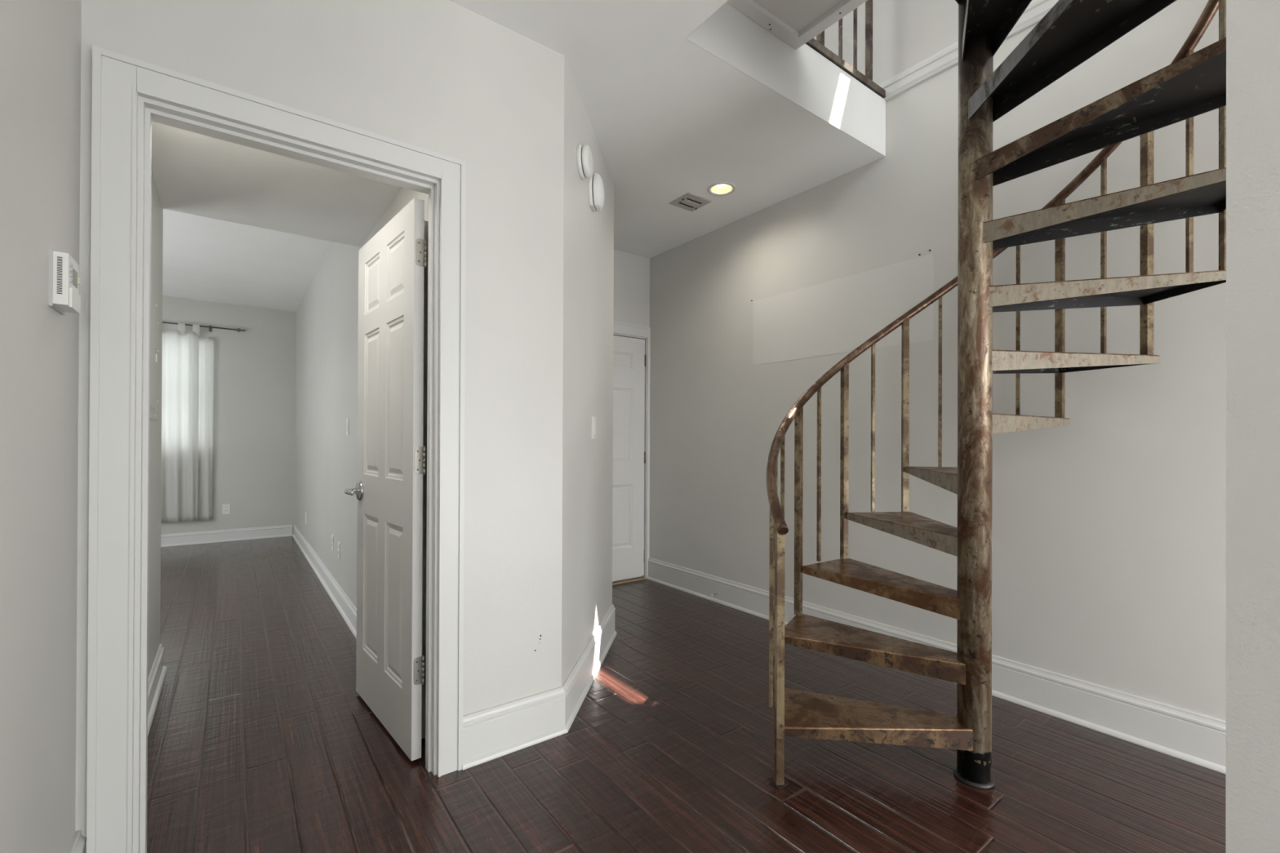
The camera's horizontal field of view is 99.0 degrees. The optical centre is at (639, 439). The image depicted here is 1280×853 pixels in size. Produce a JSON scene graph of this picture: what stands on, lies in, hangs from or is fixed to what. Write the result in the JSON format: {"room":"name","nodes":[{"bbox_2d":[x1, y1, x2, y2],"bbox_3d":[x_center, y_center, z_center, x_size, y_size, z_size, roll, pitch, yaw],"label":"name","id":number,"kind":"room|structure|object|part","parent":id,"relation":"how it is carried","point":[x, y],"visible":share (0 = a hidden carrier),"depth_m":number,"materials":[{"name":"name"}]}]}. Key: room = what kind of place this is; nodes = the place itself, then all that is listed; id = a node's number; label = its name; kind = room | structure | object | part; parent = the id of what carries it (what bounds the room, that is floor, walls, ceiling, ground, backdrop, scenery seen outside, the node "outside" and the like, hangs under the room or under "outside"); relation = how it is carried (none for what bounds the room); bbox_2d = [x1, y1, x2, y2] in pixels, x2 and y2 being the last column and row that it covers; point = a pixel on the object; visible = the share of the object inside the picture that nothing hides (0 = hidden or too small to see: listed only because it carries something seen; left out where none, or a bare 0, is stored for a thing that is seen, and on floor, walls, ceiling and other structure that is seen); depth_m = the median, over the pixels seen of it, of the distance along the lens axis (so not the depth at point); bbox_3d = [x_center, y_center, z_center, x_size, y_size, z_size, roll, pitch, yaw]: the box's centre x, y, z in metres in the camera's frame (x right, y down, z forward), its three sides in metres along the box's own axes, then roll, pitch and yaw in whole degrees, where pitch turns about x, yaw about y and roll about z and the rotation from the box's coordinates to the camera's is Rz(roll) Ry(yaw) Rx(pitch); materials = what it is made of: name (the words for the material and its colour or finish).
{"room":"stair hallway","nodes":[
{"label":"stair hallway","id":0,"kind":"room"},
{"bbox_2d":[0,0,163,852],"bbox_3d":[0.284,-0.200,-0.973,0.125,2.756,9.300,0,0,-37],"label":"wall","id":1,"kind":"structure","parent":0,"point":[40,40],"depth_m":1.12,"materials":[{"name":"paint"}]},
{"bbox_2d":[48,248,80,315],"bbox_3d":[-1.280,-0.345,1.219,0.033,0.120,0.110,0,0,-37],"label":"thermostat","id":2,"kind":"object","parent":1,"relation":"attached to","point":[64,279],"visible":1,"depth_m":1.18,"materials":[{"name":"grey plastic"}]},
{"bbox_3d":[-1.291,-0.345,1.211,0.006,0.120,0.110,0,0,-37],"label":"plate","id":3,"kind":"part","parent":2,"relation":"part of","materials":[{"name":"grey plastic"}]},
{"bbox_2d":[57,256,62,293],"bbox_3d":[-1.249,-0.353,1.177,0.008,0.079,0.002,0,0,-37],"label":"vent","id":4,"kind":"object","parent":2,"relation":"attached to","point":[60,259],"depth_m":1.18,"materials":[{"name":"white plastic"}]},
{"bbox_2d":[66,830,86,852],"bbox_3d":[0.806,1.088,-1.596,0.030,0.180,7.477,0,0,-37],"label":"baseboard","id":5,"kind":"structure","parent":1,"relation":"attached to","point":[77,845],"depth_m":1.37,"materials":[{"name":"white paint"}]},
{"bbox_2d":[150,292,159,420],"bbox_3d":[-2.191,-0.366,2.464,0.016,0.550,0.390,0,0,-37],"label":"breaker panel","id":6,"kind":"object","parent":1,"relation":"attached to","point":[154,323],"visible":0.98,"depth_m":2.46,"materials":[{"name":"paint"}]},
{"bbox_3d":[-2.151,-0.366,2.411,0.004,0.450,0.216,0,0,-37],"label":"panel door","id":7,"kind":"part","parent":6,"relation":"part of","materials":[{"name":"paint"}]},
{"bbox_2d":[147,644,167,735],"bbox_3d":[-1.962,1.111,2.158,0.028,0.135,1.595,0,0,-37],"label":"baseboard","id":8,"kind":"structure","parent":1,"relation":"attached to","point":[157,675],"depth_m":2.49,"materials":[{"name":"white paint"}]},
{"bbox_2d":[160,295,296,534],"bbox_3d":[-5.533,-0.202,5.854,3.320,2.756,0.100,0,0,-37],"label":"wall","id":9,"kind":"structure","parent":0,"point":[254,432],"depth_m":6.47,"materials":[{"name":"paint"}]},
{"bbox_2d":[162,321,245,331],"bbox_3d":[-5.247,-1.269,5.945,1.575,0.070,0.095,0,0,-37],"label":"curtain rod","id":10,"kind":"object","parent":9,"relation":"attached to","point":[209,326],"visible":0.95,"depth_m":6.23,"materials":[{"name":"grey metal"}]},
{"bbox_2d":[160,322,199,522],"bbox_3d":[-5.357,-0.192,5.815,1.036,2.191,0.061,0,0,-37],"label":"curtain","id":11,"kind":"object","parent":10,"relation":"hanging from","point":[180,348],"visible":0.25,"depth_m":6.03,"materials":[{"name":"white fabric"}]},
{"bbox_2d":[197,336,214,520],"bbox_3d":[-4.940,-0.123,6.165,0.213,2.085,0.039,0,0,-37],"label":"curtain","id":12,"kind":"object","parent":10,"relation":"hanging from","point":[206,345],"visible":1,"depth_m":6.18,"materials":[{"name":"white fabric"}]},
{"bbox_2d":[222,503,230,514],"bbox_3d":[-4.796,0.809,6.335,0.070,0.114,0.009,0,0,-37],"label":"wall outlet","id":13,"kind":"object","parent":9,"relation":"attached to","point":[225,508],"visible":1,"depth_m":6.33,"materials":[{"name":"white plastic"}]},
{"bbox_2d":[160,524,292,546],"bbox_3d":[-5.511,1.109,5.790,3.092,0.135,0.028,0,0,-37],"label":"baseboard","id":14,"kind":"structure","parent":9,"relation":"attached to","point":[252,533],"depth_m":6.32,"materials":[{"name":"white paint"}]},
{"bbox_2d":[151,121,399,311],"bbox_3d":[-3.776,-1.412,3.506,3.320,0.457,5.965,0,0,-37],"label":"ceiling","id":15,"kind":"structure","parent":0,"point":[243,225],"depth_m":2.89,"materials":[{"name":"paint"}]},
{"bbox_2d":[75,0,564,852],"bbox_3d":[-0.883,-0.196,1.875,1.456,2.756,0.109,0,0,-37],"label":"wall","id":16,"kind":"structure","parent":0,"point":[442,77],"depth_m":2.01,"materials":[{"name":"paint"}]},
{"bbox_2d":[86,45,466,852],"bbox_3d":[-1.024,0.089,1.688,0.960,2.184,0.024,0,0,-37],"label":"trim","id":17,"kind":"structure","parent":16,"relation":"attached to","point":[118,79],"depth_m":1.44,"materials":[{"name":"white paint"}]},
{"bbox_2d":[133,95,439,852],"bbox_3d":[-1.063,0.128,1.741,0.807,2.106,0.108,0,0,-37],"label":"trim","id":18,"kind":"structure","parent":16,"relation":"attached to","point":[149,110],"depth_m":1.55,"materials":[{"name":"white paint"}]},
{"bbox_2d":[421,220,427,738],"bbox_3d":[-1.044,0.156,2.408,0.034,2.030,0.660,0,0,-37],"label":"door frame","id":19,"kind":"structure","parent":16,"relation":"in","point":[425,269],"depth_m":2.15,"materials":[{"name":"white paint"}]},
{"bbox_2d":[294,186,428,608],"bbox_3d":[-2.460,-0.194,4.425,0.100,2.756,5.865,0,0,-37],"label":"wall","id":20,"kind":"structure","parent":0,"point":[326,357],"depth_m":4.29,"materials":[{"name":"paint"}]},
{"bbox_2d":[292,524,356,639],"bbox_3d":[-2.790,1.116,4.749,0.028,0.135,4.950,0,0,-37],"label":"baseboard","id":21,"kind":"structure","parent":20,"relation":"attached to","point":[343,603],"depth_m":4.19,"materials":[{"name":"white paint"}]},
{"bbox_2d":[331,534,333,551],"bbox_3d":[-2.352,0.789,4.181,0.009,0.114,0.070,0,0,-37],"label":"wall outlet","id":22,"kind":"object","parent":20,"relation":"attached to","point":[332,535],"visible":1,"depth_m":4.16,"materials":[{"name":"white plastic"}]},
{"bbox_2d":[337,541,340,559],"bbox_3d":[-2.170,0.797,3.935,0.009,0.114,0.070,0,0,-37],"label":"wall outlet","id":23,"kind":"object","parent":20,"relation":"attached to","point":[339,543],"visible":1,"depth_m":3.91,"materials":[{"name":"white plastic"}]},
{"bbox_2d":[346,417,349,435],"bbox_3d":[-1.959,-0.084,3.660,0.010,0.114,0.070,0,0,-37],"label":"light switch","id":24,"kind":"object","parent":20,"relation":"attached to","point":[347,419],"visible":1,"depth_m":3.63,"materials":[{"name":"white plastic"}]},
{"bbox_2d":[344,197,426,760],"bbox_3d":[-1.058,0.144,2.272,0.174,2.050,0.754,0,0,-41],"label":"door","id":25,"kind":"structure","parent":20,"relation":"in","point":[392,453],"depth_m":2.17,"materials":[{"name":"white paint"}]},
{"bbox_3d":[-1.278,0.234,2.428,0.050,0.024,0.123,0,0,-41],"label":"lever","id":26,"kind":"part","parent":25,"relation":"part of","materials":[{"name":"silver metal"}]},
{"bbox_3d":[-1.287,0.234,2.489,0.030,0.090,0.090,0,0,-41],"label":"handle","id":27,"kind":"part","parent":25,"relation":"part of","materials":[{"name":"silver metal"}]},
{"bbox_2d":[561,55,613,685],"bbox_3d":[-0.250,-0.190,2.823,0.115,2.756,1.190,0,0,3],"label":"wall","id":28,"kind":"structure","parent":0,"point":[588,235],"depth_m":2.62,"materials":[{"name":"paint"}]},
{"bbox_2d":[462,604,617,769],"bbox_3d":[-0.289,1.097,2.615,0.263,0.180,1.473,0,0,19],"label":"baseboard","id":29,"kind":"structure","parent":28,"relation":"attached to","point":[489,734],"depth_m":2.14,"materials":[{"name":"white paint"}]},
{"bbox_2d":[576,144,593,179],"bbox_3d":[-0.248,-1.271,2.503,0.054,0.144,0.144,0,0,8],"label":"smoke detector","id":30,"kind":"object","parent":28,"relation":"attached to","point":[584,153],"visible":1,"depth_m":2.46,"materials":[{"name":"white plastic"}]},
{"bbox_2d":[591,416,595,439],"bbox_3d":[-0.234,-0.060,2.809,0.010,0.114,0.070,0,0,8],"label":"light switch","id":31,"kind":"object","parent":28,"relation":"attached to","point":[593,418],"visible":1,"depth_m":2.79,"materials":[{"name":"white plastic"}]},
{"bbox_2d":[587,173,604,212],"bbox_3d":[-0.212,-1.239,2.730,0.064,0.175,0.151,0,0,8],"label":"fire alarm","id":32,"kind":"object","parent":28,"relation":"attached to","point":[595,184],"visible":0.97,"depth_m":2.68,"materials":[{"name":"white plastic"}]},
{"bbox_2d":[613,248,649,521],"bbox_3d":[-0.394,-0.186,4.420,1.107,2.756,0.100,0,0,-37],"label":"wall","id":33,"kind":"structure","parent":0,"point":[631,271],"depth_m":4.60,"materials":[{"name":"paint"}]},
{"bbox_2d":[612,576,644,585],"bbox_3d":[-0.280,1.187,4.465,0.769,0.012,0.044,0,0,-37],"label":"trim","id":34,"kind":"structure","parent":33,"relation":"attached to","point":[641,577],"depth_m":4.59,"materials":[{"name":"beige wood"}]},
{"bbox_2d":[612,335,646,580],"bbox_3d":[-0.273,0.152,4.472,0.778,2.018,0.046,0,0,-37],"label":"door","id":35,"kind":"structure","parent":33,"relation":"in","point":[629,359],"depth_m":4.59,"materials":[{"name":"white paint"}]},
{"bbox_2d":[612,321,650,582],"bbox_3d":[-0.308,0.114,4.466,0.909,2.158,0.110,0,0,-37],"label":"trim","id":36,"kind":"structure","parent":33,"relation":"attached to","point":[620,329],"depth_m":4.69,"materials":[{"name":"white paint"}]},
{"bbox_2d":[449,0,884,257],"bbox_3d":[1.522,-1.719,0.031,3.294,0.298,9.430,0,0,-37],"label":"ceiling","id":37,"kind":"structure","parent":0,"point":[670,119],"depth_m":2.70,"materials":[{"name":"paint"}]},
{"bbox_2d":[669,192,711,211],"bbox_3d":[0.331,-1.552,3.595,0.200,0.022,0.190,0,0,-37],"label":"ceiling vent","id":38,"kind":"object","parent":37,"relation":"in","point":[690,202],"visible":1,"depth_m":3.58,"materials":[{"name":"grey metal"}]},
{"bbox_2d":[706,182,736,195],"bbox_3d":[0.509,-1.588,3.410,0.180,0.062,0.180,0,0,-37],"label":"recessed light","id":39,"kind":"object","parent":37,"relation":"in","point":[721,188],"visible":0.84,"depth_m":3.45,"materials":[{"name":"glass"}]},
{"bbox_2d":[146,536,1226,852],"bbox_3d":[-0.586,1.211,1.091,5.577,0.060,13.650,0,0,-37],"label":"floor","id":40,"kind":"structure","parent":0,"point":[262,738],"depth_m":1.99,"materials":[{"name":"brown wood"}]},
{"bbox_2d":[726,0,1226,789],"bbox_3d":[1.165,-0.834,1.947,1.428,4.050,1.481,0,0,-37],"label":"spiral staircase","id":41,"kind":"structure","parent":40,"relation":"on","point":[1072,32],"depth_m":1.88,"materials":[{"name":"metal"}]},
{"bbox_3d":[0.533,0.532,2.183,0.026,0.924,0.026,0,0,22],"label":"post","id":42,"kind":"part","parent":41,"relation":"part of","materials":[{"name":"metal"}]},
{"bbox_3d":[0.482,0.737,1.886,0.026,0.901,0.026,0,0,-3],"label":"post","id":43,"kind":"part","parent":41,"relation":"part of","materials":[{"name":"metal"}]},
{"bbox_3d":[0.705,0.316,2.431,0.026,0.924,0.026,0,0,-43],"label":"post","id":44,"kind":"part","parent":41,"relation":"part of","materials":[{"name":"metal"}]},
{"bbox_3d":[0.966,0.100,2.583,0.026,0.924,0.026,0,0,-18],"label":"post","id":45,"kind":"part","parent":41,"relation":"part of","materials":[{"name":"metal"}]},
{"bbox_3d":[1.267,-0.117,2.611,0.026,0.924,0.026,0,0,7],"label":"post","id":46,"kind":"part","parent":41,"relation":"part of","materials":[{"name":"metal"}]},
{"bbox_3d":[1.182,-1.113,1.926,1.428,2.883,1.428,0,0,-37],"label":"handrail","id":47,"kind":"part","parent":41,"relation":"part of","materials":[{"name":"brown metal"}]},
{"bbox_3d":[1.765,-0.551,2.297,0.026,0.924,0.026,0,0,-32],"label":"post","id":48,"kind":"part","parent":41,"relation":"part of","materials":[{"name":"metal"}]},
{"bbox_3d":[1.868,-0.769,2.015,0.026,0.924,0.026,0,0,-7],"label":"post","id":49,"kind":"part","parent":41,"relation":"part of","materials":[{"name":"metal"}]},
{"bbox_3d":[1.842,-0.988,1.716,0.026,0.924,0.026,0,0,18],"label":"post","id":50,"kind":"part","parent":41,"relation":"part of","materials":[{"name":"metal"}]},
{"bbox_2d":[649,0,1226,720],"bbox_3d":[2.882,-1.605,1.044,0.101,5.600,9.430,0,0,-37],"label":"wall","id":51,"kind":"structure","parent":0,"point":[1108,526],"depth_m":2.74,"materials":[{"name":"paint"}]},
{"bbox_2d":[684,0,885,155],"bbox_3d":[1.228,-1.720,1.955,1.467,0.310,1.554,0,0,-37],"label":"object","id":52,"kind":"structure","parent":51,"relation":"attached to","point":[804,77],"depth_m":2.56,"materials":[{"name":"white paint"}]},
{"bbox_2d":[646,557,1226,773],"bbox_3d":[2.824,1.105,0.991,0.030,0.180,9.216,0,0,-37],"label":"baseboard","id":53,"kind":"structure","parent":51,"relation":"attached to","point":[1193,737],"depth_m":2.34,"materials":[{"name":"white paint"}]},
{"bbox_2d":[878,0,1058,100],"bbox_3d":[1.728,-1.920,2.491,0.026,0.106,5.530,0,0,-37],"label":"trim","id":54,"kind":"structure","parent":51,"relation":"attached to","point":[946,58],"depth_m":2.77,"materials":[{"name":"white paint"}]},
{"bbox_2d":[1226,0,1279,852],"bbox_3d":[1.091,-0.191,0.829,0.102,2.756,0.266,0,0,-37],"label":"wall","id":55,"kind":"structure","parent":0,"point":[1252,26],"depth_m":0.88,"materials":[{"name":"grey paint"}]},
{"bbox_3d":[0.224,-1.875,1.370,3.777,0.012,5.530,0,0,-37],"label":"floor","id":56,"kind":"structure","parent":0,"visible":0},
{"bbox_2d":[805,0,885,97],"bbox_3d":[1.016,-2.351,2.777,0.824,0.942,0.044,0,0,-37],"label":"guard railing","id":57,"kind":"object","parent":56,"relation":"on","point":[818,45],"visible":0.67,"depth_m":2.85,"materials":[{"name":"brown metal"}]},
{"bbox_3d":[0.886,-2.354,2.680,0.027,0.880,0.027,0,0,-37],"label":"post","id":58,"kind":"part","parent":57,"relation":"part of","materials":[{"name":"metal"}]},
{"bbox_3d":[1.014,-1.897,2.776,0.824,0.034,0.044,0,0,-37],"label":"rail","id":59,"kind":"part","parent":57,"relation":"part of","materials":[{"name":"grey metal"}]},
{"bbox_3d":[1.231,-2.352,2.937,0.027,0.880,0.027,0,0,-37],"label":"post","id":60,"kind":"part","parent":57,"relation":"part of","materials":[{"name":"metal"}]}
]}

